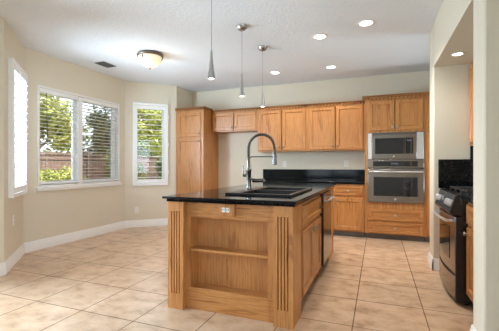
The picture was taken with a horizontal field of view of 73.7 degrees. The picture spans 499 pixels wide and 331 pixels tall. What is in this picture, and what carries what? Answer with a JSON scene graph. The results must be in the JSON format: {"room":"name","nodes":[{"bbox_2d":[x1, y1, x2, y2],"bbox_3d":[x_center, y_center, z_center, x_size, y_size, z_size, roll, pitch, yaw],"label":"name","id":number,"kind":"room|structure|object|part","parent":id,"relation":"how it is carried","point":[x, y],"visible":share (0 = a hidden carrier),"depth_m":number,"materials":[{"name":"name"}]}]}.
{"room":"kitchen","nodes":[
{"label":"kitchen","id":0,"kind":"room"},
{"bbox_2d":[0,16,3,262],"bbox_3d":[-3.843,-0.205,0.556,0.130,2.740,6.470,0,0,21],"label":"wall","id":1,"kind":"structure","parent":0,"point":[1,18],"depth_m":3.53,"materials":[{"name":"beige paint"}]},
{"bbox_2d":[0,262,5,275],"bbox_3d":[-2.654,1.098,3.429,0.018,0.134,0.268,0,0,21],"label":"baseboard","id":2,"kind":"structure","parent":1,"relation":"attached to","point":[2,265],"depth_m":3.52,"materials":[{"name":"white paint"}]},
{"bbox_2d":[4,18,22,261],"bbox_3d":[-2.892,-0.205,4.009,0.130,2.740,1.062,0,0,-24],"label":"wall","id":3,"kind":"structure","parent":0,"point":[13,234],"depth_m":3.76,"materials":[{"name":"beige paint"}]},
{"bbox_2d":[4,243,24,273],"bbox_3d":[-2.802,1.098,3.990,0.018,0.134,0.969,0,0,-24],"label":"baseboard","id":4,"kind":"structure","parent":3,"relation":"attached to","point":[13,259],"depth_m":3.92,"materials":[{"name":"white paint"}]},
{"bbox_2d":[8,57,27,197],"bbox_3d":[-2.805,-0.420,4.057,0.082,1.570,0.772,0,0,-24],"label":"plantation shutter","id":5,"kind":"object","parent":3,"relation":"attached to","point":[14,67],"visible":1,"depth_m":3.95,"materials":[{"name":"white paint"}]},
{"bbox_3d":[-2.738,-0.420,3.907,0.028,1.476,0.330,0,0,-24],"label":"shutter panel","id":6,"kind":"part","parent":5,"relation":"part of","materials":[{"name":"white paint"}]},
{"bbox_3d":[-2.876,-0.420,4.218,0.028,1.476,0.330,0,0,-24],"label":"shutter panel","id":7,"kind":"part","parent":5,"relation":"part of","materials":[{"name":"white paint"}]},
{"bbox_2d":[15,47,124,242],"bbox_3d":[-2.726,-0.205,5.339,0.130,2.740,2.100,0,0,21],"label":"wall","id":8,"kind":"structure","parent":0,"point":[46,214],"depth_m":5.03,"materials":[{"name":"beige paint"}]},
{"bbox_2d":[24,221,124,252],"bbox_3d":[-2.656,1.098,5.313,0.018,0.134,1.900,0,0,21],"label":"baseboard","id":9,"kind":"structure","parent":8,"relation":"attached to","point":[30,246],"depth_m":5.10,"materials":[{"name":"white paint"}]},
{"bbox_2d":[36,85,121,191],"bbox_3d":[-2.698,-0.380,5.355,0.160,1.479,1.610,0,0,21],"label":"window","id":10,"kind":"structure","parent":8,"relation":"in","point":[77,157],"depth_m":5.27,"materials":[{"name":"white plastic"}]},
{"bbox_3d":[-2.898,-0.400,4.989,0.030,1.320,0.623,0,0,21],"label":"sash","id":11,"kind":"part","parent":10,"relation":"part of","materials":[{"name":"white plastic"}]},
{"bbox_2d":[40,88,77,183],"bbox_3d":[-2.834,-0.412,4.949,0.064,1.354,0.644,0,0,21],"label":"blind","id":12,"kind":"object","parent":10,"relation":"attached to","point":[42,90],"visible":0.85,"depth_m":4.92,"materials":[{"name":"white paint"}]},
{"bbox_3d":[-2.842,0.254,4.952,0.044,0.022,0.636,0,0,21],"label":"rail","id":13,"kind":"part","parent":12,"relation":"part of","materials":[{"name":"white paint"}]},
{"bbox_3d":[-2.677,0.333,5.347,0.115,0.055,1.610,0,0,21],"label":"sill","id":14,"kind":"part","parent":10,"relation":"part of","materials":[{"name":"white paint"}]},
{"bbox_3d":[-2.623,-0.400,5.703,0.030,1.320,0.747,0,0,21],"label":"sash","id":15,"kind":"part","parent":10,"relation":"part of","materials":[{"name":"white plastic"}]},
{"bbox_2d":[82,97,117,181],"bbox_3d":[-2.554,-0.412,5.692,0.052,1.354,0.768,0,0,21],"label":"blind","id":16,"kind":"object","parent":10,"relation":"attached to","point":[86,100],"visible":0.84,"depth_m":5.62,"materials":[{"name":"white paint"}]},
{"bbox_3d":[-2.628,-0.395,5.438,0.002,1.280,0.002,0,0,21],"label":"ladder cord","id":17,"kind":"part","parent":16,"relation":"part of","materials":[{"name":"white fabric"}]},
{"bbox_3d":[-2.556,0.254,5.693,0.044,0.022,0.760,0,0,21],"label":"rail","id":18,"kind":"part","parent":16,"relation":"part of","materials":[{"name":"white paint"}]},
{"bbox_2d":[125,81,176,220],"bbox_3d":[-1.955,-0.205,6.436,1.062,2.740,0.130,0,0,-24],"label":"wall","id":19,"kind":"structure","parent":0,"point":[148,199],"depth_m":6.37,"materials":[{"name":"beige paint"}]},
{"bbox_2d":[125,218,167,227],"bbox_3d":[-1.880,1.098,6.389,0.962,0.134,0.018,0,0,-24],"label":"baseboard","id":20,"kind":"structure","parent":19,"relation":"attached to","point":[164,221],"depth_m":6.34,"materials":[{"name":"white paint"}]},
{"bbox_2d":[135,109,163,183],"bbox_3d":[-1.941,-0.405,6.483,0.606,1.510,0.045,0,0,-24],"label":"window","id":21,"kind":"structure","parent":19,"relation":"in","point":[145,109],"depth_m":6.56,"materials":[{"name":"white plastic"}]},
{"bbox_2d":[133,102,168,185],"bbox_3d":[-1.883,-0.404,6.366,0.661,1.567,0.066,0,0,-24],"label":"plantation shutter","id":22,"kind":"object","parent":21,"relation":"attached to","point":[136,105],"visible":1,"depth_m":6.34,"materials":[{"name":"white paint"}]},
{"bbox_3d":[-1.940,-0.405,6.481,0.516,1.420,0.030,0,0,-24],"label":"sash","id":23,"kind":"part","parent":21,"relation":"part of","materials":[{"name":"white plastic"}]},
{"bbox_2d":[177,86,192,107],"bbox_3d":[-1.371,-0.205,6.960,0.130,2.740,0.740,0,0,21],"label":"wall","id":24,"kind":"structure","parent":0,"point":[184,97],"depth_m":6.86,"materials":[{"name":"beige paint"}]},
{"bbox_2d":[0,0,442,91],"bbox_3d":[-0.157,-1.635,1.261,7.600,0.120,10.240,0,0,21],"label":"ceiling","id":25,"kind":"structure","parent":0,"point":[84,33],"depth_m":4.07,"materials":[{"name":"white paint"}]},
{"bbox_2d":[95,61,115,67],"bbox_3d":[-2.242,-1.570,5.184,0.183,0.010,0.262,0,0,21],"label":"ceiling vent","id":26,"kind":"object","parent":25,"relation":"in","point":[105,64],"visible":1,"depth_m":5.16,"materials":[{"name":"black metal"}]},
{"bbox_2d":[137,50,162,69],"bbox_3d":[-1.402,-1.462,4.700,0.364,0.226,0.364,0,0,21],"label":"flush ceiling light","id":27,"kind":"object","parent":25,"relation":"attached to","point":[150,59],"visible":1,"depth_m":4.59,"materials":[{"name":"white glass"}]},
{"bbox_3d":[-1.402,-1.458,4.700,0.320,0.145,0.320,0,0,21],"label":"lamp shade","id":28,"kind":"part","parent":27,"relation":"part of","materials":[{"name":"white glass"}]},
{"bbox_2d":[208,0,214,79],"bbox_3d":[-0.343,-1.177,3.000,0.124,0.797,0.124,0,0,21],"label":"pendant light","id":29,"kind":"object","parent":25,"relation":"hanging from","point":[211,74],"visible":1,"depth_m":2.99,"materials":[{"name":"grey metal"}]},
{"bbox_3d":[-0.343,-0.911,3.000,0.070,0.262,0.070,0,0,21],"label":"lamp shade","id":30,"kind":"part","parent":29,"relation":"part of","materials":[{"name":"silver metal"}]},
{"bbox_3d":[-0.343,-1.278,3.000,0.005,0.495,0.006,0,0,21],"label":"cord","id":31,"kind":"part","parent":29,"relation":"part of","materials":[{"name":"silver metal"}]},
{"bbox_2d":[236,24,246,96],"bbox_3d":[-0.086,-1.177,3.760,0.124,0.797,0.124,0,0,21],"label":"pendant light","id":32,"kind":"object","parent":25,"relation":"hanging from","point":[241,27],"visible":1,"depth_m":3.74,"materials":[{"name":"grey metal"}]},
{"bbox_3d":[-0.086,-0.911,3.760,0.070,0.262,0.070,0,0,21],"label":"lamp shade","id":33,"kind":"part","parent":32,"relation":"part of","materials":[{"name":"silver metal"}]},
{"bbox_2d":[258,45,266,106],"bbox_3d":[0.176,-1.177,4.428,0.124,0.797,0.124,0,0,21],"label":"pendant light","id":34,"kind":"object","parent":25,"relation":"hanging from","point":[262,48],"visible":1,"depth_m":4.41,"materials":[{"name":"grey metal"}]},
{"bbox_3d":[0.176,-0.911,4.428,0.070,0.262,0.070,0,0,21],"label":"lamp shade","id":35,"kind":"part","parent":34,"relation":"part of","materials":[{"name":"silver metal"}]},
{"bbox_2d":[269,71,280,73],"bbox_3d":[0.432,-1.572,5.639,0.192,0.006,0.192,0,0,21],"label":"recessed light","id":36,"kind":"object","parent":25,"relation":"in","point":[271,72],"visible":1,"depth_m":5.63,"materials":[{"name":"white"}]},
{"bbox_2d":[312,33,327,39],"bbox_3d":[0.860,-1.572,4.066,0.192,0.006,0.192,0,0,21],"label":"recessed light","id":37,"kind":"object","parent":25,"relation":"in","point":[320,36],"visible":1,"depth_m":4.06,"materials":[{"name":"white paint"}]},
{"bbox_2d":[325,65,336,68],"bbox_3d":[1.303,-1.572,5.325,0.192,0.006,0.192,0,0,21],"label":"recessed light","id":38,"kind":"object","parent":25,"relation":"in","point":[329,66],"visible":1,"depth_m":5.33,"materials":[{"name":"white"}]},
{"bbox_2d":[357,19,374,26],"bbox_3d":[1.287,-1.572,3.680,0.192,0.006,0.192,0,0,21],"label":"recessed light","id":39,"kind":"object","parent":25,"relation":"in","point":[368,22],"visible":1,"depth_m":3.68,"materials":[{"name":"white"}]},
{"bbox_2d":[0,225,472,330],"bbox_3d":[-0.157,1.225,1.261,7.600,0.120,10.240,0,0,21],"label":"floor","id":40,"kind":"structure","parent":0,"point":[117,280],"depth_m":3.01,"materials":[{"name":"tile"}]},
{"bbox_2d":[175,106,217,193],"bbox_3d":[-1.037,0.022,6.718,0.652,2.285,0.684,0,0,21],"label":"pantry cabinet","id":41,"kind":"object","parent":40,"relation":"on","point":[196,143],"visible":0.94,"depth_m":6.46,"materials":[{"name":"brown wood"}]},
{"bbox_3d":[-1.171,0.255,6.444,0.525,1.570,0.019,0,0,21],"label":"door","id":42,"kind":"part","parent":41,"relation":"part of","materials":[{"name":"brown wood"}]},
{"bbox_3d":[-1.171,-0.787,6.444,0.525,0.465,0.019,0,0,21],"label":"door","id":43,"kind":"part","parent":41,"relation":"part of","materials":[{"name":"brown wood"}]},
{"bbox_3d":[-1.095,-1.090,6.567,0.652,0.060,0.345,0,0,21],"label":"crown moulding","id":44,"kind":"part","parent":41,"relation":"part of","materials":[{"name":"brown wood"}]},
{"bbox_2d":[168,188,332,329],"bbox_3d":[0.249,0.729,3.597,1.090,0.872,2.270,0,0,21],"label":"kitchen island","id":45,"kind":"object","parent":40,"relation":"on","point":[256,262],"visible":0.92,"depth_m":2.66,"materials":[{"name":"brown wood"}]},
{"bbox_3d":[-0.552,0.729,2.834,0.146,0.872,0.270,0,0,21],"label":"corner post","id":46,"kind":"part","parent":45,"relation":"part of","materials":[{"name":"brown wood"}]},
{"bbox_2d":[191,245,267,258],"bbox_3d":[-0.151,0.686,2.655,0.663,0.022,0.113,0,0,21],"label":"shelf","id":47,"kind":"object","parent":45,"relation":"attached to","point":[219,249],"depth_m":2.64,"materials":[{"name":"brown wood"}]},
{"bbox_2d":[192,217,267,296],"bbox_3d":[-0.133,0.729,2.666,0.756,0.872,0.118,0,0,21],"label":"bookcase","id":48,"kind":"object","parent":45,"relation":"attached to","point":[230,254],"depth_m":2.70,"materials":[{"name":"brown wood"}]},
{"bbox_3d":[-0.158,1.077,2.601,0.756,0.176,0.020,0,0,21],"label":"rail","id":49,"kind":"part","parent":45,"relation":"part of","materials":[{"name":"brown wood"}]},
{"bbox_2d":[162,182,335,206],"bbox_3d":[0.235,0.271,3.622,1.110,0.042,2.392,0,0,21],"label":"island countertop","id":50,"kind":"structure","parent":45,"relation":"on","point":[217,195],"depth_m":2.69,"materials":[{"name":"black stone"}]},
{"bbox_2d":[242,133,276,188],"bbox_3d":[0.096,-0.043,3.232,0.355,0.551,0.068,0,0,21],"label":"kitchen faucet","id":51,"kind":"object","parent":50,"relation":"on","point":[247,174],"visible":0.99,"depth_m":3.25,"materials":[{"name":"grey metal"}]},
{"bbox_3d":[0.073,0.139,3.239,0.178,0.044,0.028,0,0,23],"label":"spout","id":52,"kind":"part","parent":51,"relation":"part of","materials":[{"name":"grey metal"}]},
{"bbox_3d":[0.123,-0.039,3.220,0.294,0.108,0.052,0,0,21],"label":"holder arm","id":53,"kind":"part","parent":51,"relation":"part of","materials":[{"name":"grey metal"}]},
{"bbox_2d":[225,187,311,196],"bbox_3d":[0.222,0.339,3.162,0.582,0.212,0.900,0,0,21],"label":"sink","id":54,"kind":"object","parent":50,"relation":"in","point":[257,191],"visible":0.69,"depth_m":3.12,"materials":[{"name":"black"}]},
{"bbox_3d":[0.182,0.340,2.947,0.444,0.210,0.412,0,0,21],"label":"bowl","id":55,"kind":"part","parent":54,"relation":"part of","materials":[{"name":"black"}]},
{"bbox_3d":[0.337,0.340,3.348,0.444,0.210,0.412,0,0,21],"label":"bowl","id":56,"kind":"part","parent":54,"relation":"part of","materials":[{"name":"black"}]},
{"bbox_3d":[0.290,0.729,2.509,0.146,0.872,0.270,0,0,21],"label":"corner post","id":57,"kind":"part","parent":45,"relation":"part of","materials":[{"name":"brown wood"}]},
{"bbox_3d":[0.498,0.783,2.835,0.019,0.527,0.428,0,0,21],"label":"door","id":58,"kind":"part","parent":45,"relation":"part of","materials":[{"name":"brown wood"}]},
{"bbox_3d":[0.578,0.406,3.041,0.019,0.173,0.870,0,0,21],"label":"false drawer","id":59,"kind":"part","parent":45,"relation":"part of","materials":[{"name":"brown wood"}]},
{"bbox_3d":[0.657,0.783,3.247,0.019,0.527,0.428,0,0,21],"label":"door","id":60,"kind":"part","parent":45,"relation":"part of","materials":[{"name":"brown wood"}]},
{"bbox_2d":[319,190,334,269],"bbox_3d":[0.633,0.731,3.862,0.641,0.868,0.610,0,0,21],"label":"dishwasher","id":61,"kind":"object","parent":40,"relation":"on","point":[326,197],"visible":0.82,"depth_m":3.60,"materials":[{"name":"silver metal"}]},
{"bbox_3d":[0.869,0.674,3.771,0.033,0.751,0.602,0,0,21],"label":"door","id":62,"kind":"part","parent":61,"relation":"part of","materials":[{"name":"silver metal"}]},
{"bbox_2d":[333,184,364,236],"bbox_3d":[1.705,0.734,5.676,0.505,0.862,0.654,0,0,21],"label":"base cabinet","id":63,"kind":"object","parent":40,"relation":"on","point":[349,199],"visible":0.9,"depth_m":5.41,"materials":[{"name":"brown wood"}]},
{"bbox_3d":[1.601,0.409,5.407,0.455,0.158,0.019,0,0,21],"label":"drawer","id":64,"kind":"part","parent":63,"relation":"part of","materials":[{"name":"brown wood"}]},
{"bbox_3d":[1.601,0.786,5.407,0.455,0.522,0.019,0,0,21],"label":"door","id":65,"kind":"part","parent":63,"relation":"part of","materials":[{"name":"brown wood"}]},
{"bbox_2d":[362,92,425,241],"bbox_3d":[2.328,0.031,5.436,0.899,2.268,0.654,0,0,21],"label":"tall cabinet","id":66,"kind":"object","parent":40,"relation":"on","point":[402,112],"visible":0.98,"depth_m":5.16,"materials":[{"name":"brown wood"}]},
{"bbox_3d":[2.068,-0.783,5.226,0.385,0.473,0.019,0,0,21],"label":"door","id":67,"kind":"part","parent":66,"relation":"part of","materials":[{"name":"brown wood"}]},
{"bbox_3d":[2.231,-1.049,5.155,0.829,0.026,0.018,0,0,21],"label":"rope moulding","id":68,"kind":"part","parent":66,"relation":"part of","materials":[{"name":"brown wood"}]},
{"bbox_3d":[2.263,-1.071,5.268,0.899,0.063,0.278,0,0,21],"label":"crown moulding","id":69,"kind":"part","parent":66,"relation":"part of","materials":[{"name":"brown wood"}]},
{"bbox_3d":[2.251,0.977,5.156,0.786,0.180,0.019,0,0,21],"label":"drawer","id":70,"kind":"part","parent":66,"relation":"part of","materials":[{"name":"brown wood"}]},
{"bbox_3d":[2.251,0.776,5.156,0.786,0.183,0.019,0,0,21],"label":"drawer","id":71,"kind":"part","parent":66,"relation":"part of","materials":[{"name":"brown wood"}]},
{"bbox_2d":[368,159,423,203],"bbox_3d":[2.320,0.243,5.324,0.799,0.668,0.556,0,0,21],"label":"wall oven","id":72,"kind":"object","parent":66,"relation":"in","point":[389,181],"visible":1,"depth_m":5.12,"materials":[{"name":"grey metal"}]},
{"bbox_3d":[2.242,-0.026,5.136,0.635,0.082,0.006,0,0,21],"label":"control glass","id":73,"kind":"part","parent":72,"relation":"part of","materials":[{"name":"black"}]},
{"bbox_3d":[2.250,-0.027,5.141,0.797,0.124,0.012,0,0,21],"label":"control panel","id":74,"kind":"part","parent":72,"relation":"part of","materials":[{"name":"silver metal"}]},
{"bbox_2d":[368,131,423,159],"bbox_3d":[2.323,-0.304,5.331,0.796,0.423,0.440,0,0,21],"label":"microwave","id":75,"kind":"object","parent":66,"relation":"in","point":[387,145],"visible":1,"depth_m":5.13,"materials":[{"name":"silver metal"}]},
{"bbox_3d":[1.910,-0.304,5.282,0.053,0.406,0.006,0,0,21],"label":"trim","id":76,"kind":"part","parent":75,"relation":"part of","materials":[{"name":"silver metal"}]},
{"bbox_3d":[2.576,-0.304,5.025,0.092,0.406,0.006,0,0,21],"label":"trim","id":77,"kind":"part","parent":75,"relation":"part of","materials":[{"name":"silver metal"}]},
{"bbox_3d":[2.435,-0.783,5.085,0.385,0.473,0.019,0,0,21],"label":"door","id":78,"kind":"part","parent":66,"relation":"part of","materials":[{"name":"brown wood"}]},
{"bbox_2d":[424,91,429,241],"bbox_3d":[3.137,0.031,5.123,0.836,2.268,0.654,0,0,21],"label":"tall cabinet","id":79,"kind":"object","parent":40,"relation":"on","point":[427,95],"visible":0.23,"depth_m":4.99,"materials":[{"name":"brown wood"}]},
{"bbox_3d":[2.837,0.265,4.929,0.365,1.580,0.019,0,0,21],"label":"door","id":80,"kind":"part","parent":79,"relation":"part of","materials":[{"name":"brown wood"}]},
{"bbox_3d":[2.837,-0.783,4.929,0.365,0.473,0.019,0,0,21],"label":"door","id":81,"kind":"part","parent":79,"relation":"part of","materials":[{"name":"brown wood"}]},
{"bbox_2d":[433,186,472,305],"bbox_3d":[2.113,0.687,3.022,0.744,0.956,0.776,0,0,21],"label":"range","id":82,"kind":"object","parent":40,"relation":"on","point":[452,206],"visible":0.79,"depth_m":2.83,"materials":[{"name":"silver metal"}]},
{"bbox_3d":[1.803,0.468,3.141,0.081,0.023,0.672,0,0,21],"label":"handle","id":83,"kind":"part","parent":82,"relation":"part of","materials":[{"name":"silver metal"}]},
{"bbox_3d":[1.837,1.020,3.129,0.038,0.190,0.752,0,0,21],"label":"storage drawer","id":84,"kind":"part","parent":82,"relation":"part of","materials":[{"name":"silver metal"}]},
{"bbox_3d":[1.837,0.663,3.129,0.038,0.473,0.752,0,0,21],"label":"oven door","id":85,"kind":"part","parent":82,"relation":"part of","materials":[{"name":"silver metal"}]},
{"bbox_3d":[1.861,0.329,3.119,0.113,0.176,0.754,0,0,21],"label":"control panel","id":86,"kind":"part","parent":82,"relation":"part of","materials":[{"name":"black metal"}]},
{"bbox_3d":[1.708,0.318,2.851,0.043,0.060,0.060,0,0,21],"label":"knob","id":87,"kind":"part","parent":82,"relation":"part of","materials":[{"name":"silver metal"}]},
{"bbox_2d":[448,186,472,195],"bbox_3d":[2.176,0.234,2.998,0.598,0.050,0.776,0,0,21],"label":"cooktop","id":88,"kind":"object","parent":82,"relation":"in","point":[462,190],"depth_m":3.05,"materials":[{"name":"grey metal"}]},
{"bbox_2d":[463,202,472,302],"bbox_3d":[1.916,0.726,2.333,0.614,0.878,0.643,0,0,21],"label":"base cabinet","id":89,"kind":"object","parent":40,"relation":"on","point":[469,207],"visible":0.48,"depth_m":2.64,"materials":[{"name":"brown wood"}]},
{"bbox_2d":[463,196,472,203],"bbox_3d":[1.924,0.268,2.330,0.602,0.036,0.647,0,0,21],"label":"countertop","id":90,"kind":"structure","parent":89,"relation":"on","point":[469,199],"depth_m":2.61,"materials":[{"name":"black stone"}]},
{"bbox_3d":[1.666,0.395,2.433,0.019,0.160,0.590,0,0,21],"label":"drawer","id":91,"kind":"part","parent":89,"relation":"part of","materials":[{"name":"brown wood"}]},
{"bbox_3d":[1.666,0.773,2.433,0.019,0.547,0.590,0,0,21],"label":"door","id":92,"kind":"part","parent":89,"relation":"part of","materials":[{"name":"brown wood"}]},
{"bbox_3d":[0.489,0.734,6.145,0.698,0.862,0.654,0,0,21],"label":"base cabinet","id":93,"kind":"object","parent":40,"relation":"on","visible":0},
{"bbox_2d":[252,169,364,183],"bbox_3d":[1.052,0.187,5.938,1.918,0.230,0.637,0,0,21],"label":"countertop","id":94,"kind":"structure","parent":93,"relation":"on","point":[320,176],"depth_m":6.09,"materials":[{"name":"black stone"}]},
{"bbox_2d":[193,71,429,187],"bbox_3d":[1.621,-0.205,6.132,6.050,2.740,0.130,0,0,21],"label":"wall","id":95,"kind":"structure","parent":0,"point":[232,147],"depth_m":6.38,"materials":[{"name":"beige paint"}]},
{"bbox_2d":[211,107,257,133],"bbox_3d":[-0.248,-0.876,6.582,0.967,0.432,0.368,0,0,21],"label":"upper cabinet","id":96,"kind":"object","parent":95,"relation":"attached to","point":[241,120],"visible":0.97,"depth_m":6.45,"materials":[{"name":"brown wood"}]},
{"bbox_3d":[-0.515,-0.854,6.529,0.449,0.343,0.019,0,0,21],"label":"door","id":97,"kind":"part","parent":96,"relation":"part of","materials":[{"name":"brown wood"}]},
{"bbox_3d":[-0.310,-1.049,6.442,0.941,0.026,0.018,0,0,21],"label":"rope moulding","id":98,"kind":"part","parent":96,"relation":"part of","materials":[{"name":"brown wood"}]},
{"bbox_3d":[-0.305,-1.066,6.436,0.967,0.052,0.040,0,0,21],"label":"crown moulding","id":99,"kind":"part","parent":96,"relation":"part of","materials":[{"name":"brown wood"}]},
{"bbox_3d":[-0.087,-0.854,6.364,0.449,0.343,0.019,0,0,21],"label":"door","id":100,"kind":"part","parent":96,"relation":"part of","materials":[{"name":"brown wood"}]},
{"bbox_2d":[257,104,308,152],"bbox_3d":[0.645,-0.673,6.238,0.945,0.837,0.368,0,0,21],"label":"upper cabinet","id":101,"kind":"object","parent":95,"relation":"attached to","point":[287,125],"visible":0.99,"depth_m":6.08,"materials":[{"name":"brown wood"}]},
{"bbox_3d":[0.384,-0.651,6.182,0.438,0.748,0.019,0,0,21],"label":"door","id":102,"kind":"part","parent":101,"relation":"part of","materials":[{"name":"brown wood"}]},
{"bbox_3d":[0.568,-1.049,6.103,0.885,0.026,0.018,0,0,21],"label":"rope moulding","id":103,"kind":"part","parent":101,"relation":"part of","materials":[{"name":"brown wood"}]},
{"bbox_3d":[0.589,-1.066,6.091,0.945,0.052,0.040,0,0,21],"label":"crown moulding","id":104,"kind":"part","parent":101,"relation":"part of","materials":[{"name":"brown wood"}]},
{"bbox_3d":[0.801,-0.651,6.021,0.438,0.748,0.019,0,0,21],"label":"door","id":105,"kind":"part","parent":101,"relation":"part of","materials":[{"name":"brown wood"}]},
{"bbox_2d":[307,100,364,151],"bbox_3d":[1.539,-0.673,5.893,0.967,0.837,0.368,0,0,21],"label":"upper cabinet","id":106,"kind":"object","parent":95,"relation":"attached to","point":[332,126],"visible":0.92,"depth_m":5.74,"materials":[{"name":"brown wood"}]},
{"bbox_3d":[1.273,-0.651,5.839,0.449,0.748,0.019,0,0,21],"label":"door","id":107,"kind":"part","parent":106,"relation":"part of","materials":[{"name":"brown wood"}]},
{"bbox_3d":[1.477,-1.049,5.752,0.941,0.026,0.018,0,0,21],"label":"rope moulding","id":108,"kind":"part","parent":106,"relation":"part of","materials":[{"name":"brown wood"}]},
{"bbox_3d":[1.483,-1.066,5.747,0.967,0.052,0.040,0,0,21],"label":"crown moulding","id":109,"kind":"part","parent":106,"relation":"part of","materials":[{"name":"brown wood"}]},
{"bbox_3d":[1.700,-0.651,5.674,0.449,0.748,0.019,0,0,21],"label":"door","id":110,"kind":"part","parent":106,"relation":"part of","materials":[{"name":"brown wood"}]},
{"bbox_2d":[430,27,469,258],"bbox_3d":[2.857,-0.205,3.550,1.625,2.740,0.300,0,0,21],"label":"wall","id":111,"kind":"structure","parent":0,"point":[449,85],"depth_m":3.66,"materials":[{"name":"beige paint"}]},
{"bbox_2d":[428,252,433,270],"bbox_3d":[2.087,1.098,3.837,0.018,0.134,0.318,0,0,21],"label":"baseboard","id":112,"kind":"structure","parent":111,"relation":"attached to","point":[430,260],"depth_m":3.79,"materials":[{"name":"white paint"}]},
{"bbox_2d":[432,258,438,270],"bbox_3d":[2.071,1.098,3.682,0.097,0.134,0.018,0,0,21],"label":"baseboard","id":113,"kind":"structure","parent":111,"relation":"attached to","point":[436,261],"depth_m":3.68,"materials":[{"name":"white paint"}]},
{"bbox_2d":[438,146,472,187],"bbox_3d":[2.381,0.021,3.560,0.636,0.456,0.018,0,0,21],"label":"panel","id":114,"kind":"object","parent":111,"relation":"attached to","point":[451,172],"visible":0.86,"depth_m":3.61,"materials":[{"name":"black stone"}]},
{"bbox_2d":[433,0,472,66],"bbox_3d":[2.067,-1.333,2.809,0.685,0.483,1.650,0,0,21],"label":"wall alcove header","id":115,"kind":"structure","parent":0,"point":[453,23],"depth_m":3.03,"materials":[{"name":"beige paint"}]},
{"bbox_2d":[451,52,464,55],"bbox_3d":[2.036,-1.088,3.255,0.119,0.006,0.119,0,0,21],"label":"recessed light","id":116,"kind":"object","parent":115,"relation":"in","point":[456,53],"visible":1,"depth_m":3.25,"materials":[{"name":"white"}]},
{"bbox_2d":[473,0,498,330],"bbox_3d":[2.632,-0.205,1.578,2.625,2.740,0.240,0,0,21],"label":"wall","id":117,"kind":"structure","parent":0,"point":[485,12],"depth_m":1.94,"materials":[{"name":"beige paint"}]},
{"label":"outside","id":118,"kind":"structure","parent":0,"visible":0},
{"bbox_3d":[-4.829,1.465,15.262,60.000,0.200,65.000,0,0,21],"label":"ground","id":119,"kind":"structure","parent":118,"visible":0},
{"bbox_2d":[40,164,85,181],"bbox_3d":[-5.670,0.660,9.946,1.660,1.422,1.418,0,0,1],"label":"leafy shrub","id":120,"kind":"object","parent":119,"relation":"on","point":[65,175],"visible":0.2,"depth_m":9.67,"materials":[{"name":"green plant"}]},
{"bbox_2d":[40,94,92,154],"bbox_3d":[-8.251,-1.252,13.139,3.099,5.240,3.355,0,0,5],"label":"leafy tree","id":121,"kind":"object","parent":119,"relation":"on","point":[68,136],"visible":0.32,"depth_m":13.08,"materials":[{"name":"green plant"}]},
{"bbox_2d":[40,141,92,152],"bbox_3d":[-16.307,-0.235,24.407,8.800,3.200,8.000,0,0,21],"label":"neighbor house","id":122,"kind":"structure","parent":119,"relation":"on","point":[44,146],"depth_m":23.76,"materials":[{"name":"white paint"}]},
{"bbox_2d":[40,152,157,179],"bbox_3d":[-5.531,0.440,13.389,0.160,1.850,17.100,0,0,21],"label":"fence","id":123,"kind":"object","parent":119,"relation":"on","point":[99,162],"visible":0.09,"depth_m":12.40,"materials":[{"name":"brown wood"}]},
{"bbox_3d":[-5.933,0.440,12.243,0.086,1.850,0.100,0,0,21],"label":"post","id":124,"kind":"part","parent":123,"relation":"part of","materials":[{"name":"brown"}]},
{"bbox_2d":[83,105,139,155],"bbox_3d":[-6.734,-0.875,16.602,3.067,4.490,2.660,0,0,4],"label":"leafy tree","id":125,"kind":"object","parent":119,"relation":"on","point":[98,144],"visible":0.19,"depth_m":15.86,"materials":[{"name":"green plant"}]},
{"bbox_2d":[103,148,148,179],"bbox_3d":[-4.856,0.366,12.760,1.369,2.008,1.828,0,0,21],"label":"leafy shrub","id":126,"kind":"object","parent":119,"relation":"on","point":[107,158],"visible":0.09,"depth_m":12.35,"materials":[{"name":"green plant"}]},
{"bbox_2d":[137,110,157,157],"bbox_3d":[-5.853,-1.450,20.754,3.590,6.098,3.774,0,0,21],"label":"leafy tree","id":127,"kind":"object","parent":119,"relation":"on","point":[143,151],"visible":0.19,"depth_m":19.23,"materials":[{"name":"green plant"}]},
{"bbox_2d":[137,109,161,155],"bbox_3d":[-3.086,-0.500,12.502,2.301,3.735,3.059,0,0,21],"label":"leafy tree","id":128,"kind":"object","parent":119,"relation":"on","point":[158,144],"visible":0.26,"depth_m":11.83,"materials":[{"name":"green plant"}]},
{"bbox_2d":[154,157,161,178],"bbox_3d":[-3.672,0.257,15.191,1.510,2.227,1.830,0,0,21],"label":"leafy shrub","id":129,"kind":"object","parent":119,"relation":"on","point":[158,167],"visible":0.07,"depth_m":14.65,"materials":[{"name":"green plant"}]},
{"bbox_3d":[2.443,-0.205,2.664,0.120,2.740,1.650,0,0,21],"label":"wall","id":130,"kind":"structure","parent":0,"visible":0},
{"bbox_2d":[469,62,472,145],"bbox_3d":[2.476,-0.648,3.419,0.353,0.874,0.212,0,0,21],"label":"upper cabinet","id":131,"kind":"object","parent":130,"relation":"attached to","point":[471,64],"visible":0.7,"depth_m":3.50,"materials":[{"name":"brown wood"}]}
]}

